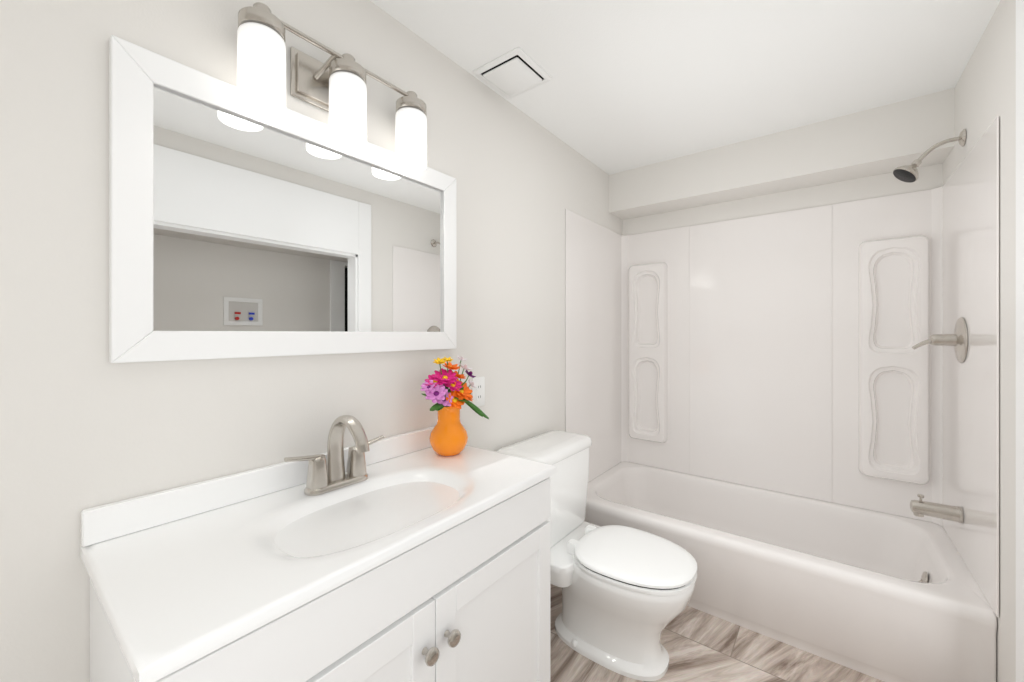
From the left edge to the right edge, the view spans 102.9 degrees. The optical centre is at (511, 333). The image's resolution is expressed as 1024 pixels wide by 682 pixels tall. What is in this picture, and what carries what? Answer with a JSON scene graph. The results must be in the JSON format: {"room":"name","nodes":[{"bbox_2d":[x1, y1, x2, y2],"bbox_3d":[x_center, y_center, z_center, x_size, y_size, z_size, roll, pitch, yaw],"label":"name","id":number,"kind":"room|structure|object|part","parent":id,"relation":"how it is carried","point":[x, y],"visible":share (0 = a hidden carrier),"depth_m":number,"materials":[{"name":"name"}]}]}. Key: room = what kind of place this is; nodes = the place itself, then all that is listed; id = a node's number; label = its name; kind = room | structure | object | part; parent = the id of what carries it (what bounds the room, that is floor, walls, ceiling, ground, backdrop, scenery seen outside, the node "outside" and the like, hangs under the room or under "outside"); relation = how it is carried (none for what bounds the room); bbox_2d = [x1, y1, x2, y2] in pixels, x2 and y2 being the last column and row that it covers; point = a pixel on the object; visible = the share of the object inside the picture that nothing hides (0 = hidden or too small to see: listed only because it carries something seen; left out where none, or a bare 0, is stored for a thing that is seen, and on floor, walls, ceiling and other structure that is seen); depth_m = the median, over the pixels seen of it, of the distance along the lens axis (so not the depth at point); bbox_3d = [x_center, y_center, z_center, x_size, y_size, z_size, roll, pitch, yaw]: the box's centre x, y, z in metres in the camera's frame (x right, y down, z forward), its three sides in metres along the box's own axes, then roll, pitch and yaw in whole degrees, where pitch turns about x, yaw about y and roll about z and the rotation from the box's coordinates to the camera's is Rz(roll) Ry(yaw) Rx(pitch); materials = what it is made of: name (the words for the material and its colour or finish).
{"room":"bathroom","nodes":[
{"label":"bathroom","id":0,"kind":"room"},
{"bbox_2d":[0,0,622,681],"bbox_3d":[-0.236,0.103,1.579,0.100,2.230,3.315,0,0,38],"label":"wall","id":1,"kind":"structure","parent":0,"point":[84,424],"depth_m":0.87,"materials":[{"name":"white paint"}]},
{"bbox_2d":[80,426,452,546],"bbox_3d":[-0.509,0.360,1.122,0.020,0.065,0.934,0,0,38],"label":"backsplash","id":2,"kind":"structure","parent":1,"relation":"attached to","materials":[{"name":"white stone"}]},
{"bbox_2d":[109,35,455,362],"bbox_3d":[-0.490,-0.256,1.143,0.023,0.625,0.914,0,0,38],"label":"mirror","id":3,"kind":"object","parent":1,"relation":"attached to","point":[237,229],"visible":0.98,"depth_m":0.97,"materials":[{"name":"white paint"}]},
{"bbox_3d":[-0.750,-0.256,0.806,0.023,0.623,0.062,0,0,38],"label":"frame","id":4,"kind":"part","parent":3,"relation":"part of","materials":[{"name":"white paint"}]},
{"bbox_3d":[-0.491,0.026,1.143,0.023,0.062,0.912,0,0,38],"label":"frame","id":5,"kind":"part","parent":3,"relation":"part of","materials":[{"name":"white paint"}]},
{"bbox_3d":[-0.490,-0.537,1.143,0.023,0.062,0.912,0,0,38],"label":"frame","id":6,"kind":"part","parent":3,"relation":"part of","materials":[{"name":"white paint"}]},
{"bbox_3d":[-0.492,-0.256,1.145,0.006,0.509,0.798,0,0,38],"label":"glass","id":7,"kind":"part","parent":3,"relation":"part of","materials":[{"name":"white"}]},
{"bbox_3d":[-0.231,-0.256,1.481,0.023,0.623,0.062,0,0,38],"label":"frame","id":8,"kind":"part","parent":3,"relation":"part of","materials":[{"name":"white paint"}]},
{"bbox_2d":[237,2,426,171],"bbox_3d":[-0.454,-0.634,1.111,0.122,0.224,0.519,0,0,38],"label":"sconce","id":9,"kind":"object","parent":1,"relation":"attached to","point":[334,87],"visible":1,"depth_m":1.06,"materials":[{"name":"white glass"}]},
{"bbox_3d":[-0.572,-0.603,0.935,0.095,0.161,0.095,0,0,38],"label":"lamp shade","id":10,"kind":"part","parent":9,"relation":"part of","materials":[{"name":"white glass"}]},
{"bbox_3d":[-0.532,-0.677,1.095,0.018,0.124,0.116,0,0,38],"label":"plate","id":11,"kind":"part","parent":9,"relation":"part of","materials":[{"name":"silver metal"}]},
{"bbox_3d":[-0.443,-0.603,1.103,0.095,0.161,0.095,0,0,38],"label":"lamp shade","id":12,"kind":"part","parent":9,"relation":"part of","materials":[{"name":"white glass"}]},
{"bbox_3d":[-0.314,-0.603,1.271,0.095,0.161,0.095,0,0,38],"label":"lamp shade","id":13,"kind":"part","parent":9,"relation":"part of","materials":[{"name":"white glass"}]},
{"bbox_2d":[472,377,484,406],"bbox_3d":[-0.132,0.233,1.624,0.007,0.116,0.072,0,0,38],"label":"outlet","id":14,"kind":"object","parent":1,"relation":"attached to","point":[478,393],"visible":0.96,"depth_m":1.62,"materials":[{"name":"white plastic"}]},
{"bbox_2d":[370,0,1000,174],"bbox_3d":[0.715,-1.042,0.847,2.500,0.060,3.315,0,0,38],"label":"ceiling","id":15,"kind":"structure","parent":0,"point":[632,84],"depth_m":1.50,"materials":[{"name":"white paint"}]},
{"bbox_2d":[473,47,551,98],"bbox_3d":[0.003,-1.003,1.597,0.226,0.016,0.226,0,0,38],"label":"ceiling vent","id":16,"kind":"object","parent":15,"relation":"in","point":[513,72],"visible":1,"depth_m":1.57,"materials":[{"name":"white plastic"}]},
{"bbox_3d":[0.003,-0.999,1.597,0.168,0.007,0.168,0,0,38],"label":"panel","id":17,"kind":"part","parent":16,"relation":"part of","materials":[{"name":"white plastic"}]},
{"bbox_2d":[609,88,954,219],"bbox_3d":[1.289,-0.892,2.232,1.520,0.240,0.220,0,0,38],"label":"soffit beam","id":18,"kind":"structure","parent":15,"relation":"attached to","point":[888,138],"depth_m":2.02,"materials":[{"name":"white paint"}]},
{"bbox_2d":[550,584,883,681],"bbox_3d":[0.715,1.244,0.847,2.500,0.051,3.315,0,0,38],"label":"floor","id":19,"kind":"structure","parent":0,"point":[700,646],"depth_m":1.52,"materials":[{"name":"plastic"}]},
{"bbox_2d":[80,426,557,681],"bbox_3d":[-0.325,0.773,0.981,0.483,0.890,0.934,0,0,38],"label":"bathroom vanity","id":20,"kind":"object","parent":19,"relation":"on","point":[414,557],"visible":0.94,"depth_m":0.81,"materials":[{"name":"white paint"}]},
{"bbox_3d":[-0.304,0.834,0.680,0.018,0.555,0.448,0,0,38],"label":"door","id":21,"kind":"part","parent":20,"relation":"part of","materials":[{"name":"white paint"}]},
{"bbox_2d":[284,415,383,495],"bbox_3d":[-0.412,0.300,1.026,0.154,0.185,0.264,0,0,38],"label":"faucet","id":22,"kind":"object","parent":20,"relation":"on","point":[324,476],"visible":1,"depth_m":1.04,"materials":[{"name":"silver metal"}]},
{"bbox_3d":[-0.166,0.487,0.859,0.018,0.120,0.898,0,0,38],"label":"drawer","id":23,"kind":"part","parent":20,"relation":"part of","materials":[{"name":"white paint"}]},
{"bbox_3d":[-0.165,0.645,0.819,0.032,0.033,0.033,0,0,38],"label":"knob","id":24,"kind":"part","parent":20,"relation":"part of","materials":[{"name":"silver metal"}]},
{"bbox_3d":[-0.128,0.645,0.868,0.032,0.033,0.033,0,0,38],"label":"knob","id":25,"kind":"part","parent":20,"relation":"part of","materials":[{"name":"silver metal"}]},
{"bbox_2d":[420,355,488,455],"bbox_3d":[-0.196,0.232,1.327,0.150,0.320,0.258,0,0,38],"label":"flower vase","id":26,"kind":"object","parent":20,"relation":"on","point":[447,392],"visible":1,"depth_m":1.30,"materials":[{"name":"orange ceramic"}]},
{"bbox_3d":[-0.029,0.834,1.037,0.018,0.555,0.448,0,0,38],"label":"door","id":27,"kind":"part","parent":20,"relation":"part of","materials":[{"name":"white paint"}]},
{"bbox_2d":[496,430,696,680],"bbox_3d":[0.338,0.846,1.633,0.738,0.745,0.506,0,0,38],"label":"toilet","id":28,"kind":"object","parent":19,"relation":"on","point":[627,592],"visible":0.73,"depth_m":1.52,"materials":[{"name":"white ceramic"}]},
{"bbox_3d":[0.150,0.498,1.790,0.232,0.050,0.486,0,0,38],"label":"lid","id":29,"kind":"part","parent":28,"relation":"part of","materials":[{"name":"white ceramic"}]},
{"bbox_3d":[0.464,0.860,1.548,0.431,0.018,0.376,0,0,38],"label":"seat","id":30,"kind":"part","parent":28,"relation":"part of","materials":[{"name":"white plastic"}]},
{"bbox_2d":[584,462,996,681],"bbox_3d":[1.124,1.043,2.017,1.516,0.350,0.758,0,0,38],"label":"bathtub","id":31,"kind":"object","parent":19,"relation":"on","point":[884,597],"visible":0.85,"depth_m":1.66,"materials":[{"name":"white ceramic"}]},
{"bbox_2d":[565,116,998,617],"bbox_3d":[1.119,0.103,2.011,1.516,1.529,0.773,0,0,38],"label":"tub surround","id":32,"kind":"object","parent":31,"relation":"on","point":[777,352],"visible":1,"depth_m":2.13,"materials":[{"name":"white plastic"}]},
{"bbox_2d":[910,494,963,522],"bbox_3d":[1.670,0.689,1.611,0.142,0.086,0.062,0,0,38],"label":"tub spout","id":33,"kind":"object","parent":32,"relation":"attached to","point":[919,508],"visible":0.98,"depth_m":1.59,"materials":[{"name":"silver metal"}]},
{"bbox_2d":[912,317,967,362],"bbox_3d":[1.671,0.026,1.610,0.139,0.176,0.176,0,0,38],"label":"shower valve","id":34,"kind":"object","parent":32,"relation":"attached to","point":[958,339],"visible":1,"depth_m":1.57,"materials":[{"name":"silver metal"}]},
{"bbox_2d":[623,164,942,510],"bbox_3d":[1.735,0.103,2.091,2.400,2.230,0.100,0,0,38],"label":"wall","id":35,"kind":"structure","parent":0,"point":[888,184],"depth_m":2.20,"materials":[{"name":"white paint"}]},
{"bbox_2d":[943,0,1015,681],"bbox_3d":[1.673,0.103,1.403,0.100,2.230,1.065,0,0,38],"label":"wall","id":36,"kind":"structure","parent":0,"point":[985,91],"depth_m":1.21,"materials":[{"name":"white paint"}]},
{"bbox_2d":[893,129,965,182],"bbox_3d":[1.645,-0.696,1.615,0.200,0.169,0.087,0,0,38],"label":"shower head","id":37,"kind":"object","parent":36,"relation":"attached to","point":[908,173],"visible":1,"depth_m":1.62},
{"bbox_3d":[1.679,-0.732,1.604,0.132,0.096,0.062,0,0,38],"label":"arm","id":38,"kind":"part","parent":37,"relation":"part of"},
{"bbox_2d":[1016,0,1023,681],"bbox_3d":[1.333,0.150,1.056,0.016,2.135,0.100,0,0,38],"label":"door frame","id":39,"kind":"structure","parent":36,"relation":"attached to","point":[1019,340],"depth_m":1.07,"materials":[{"name":"white paint"}]}
]}

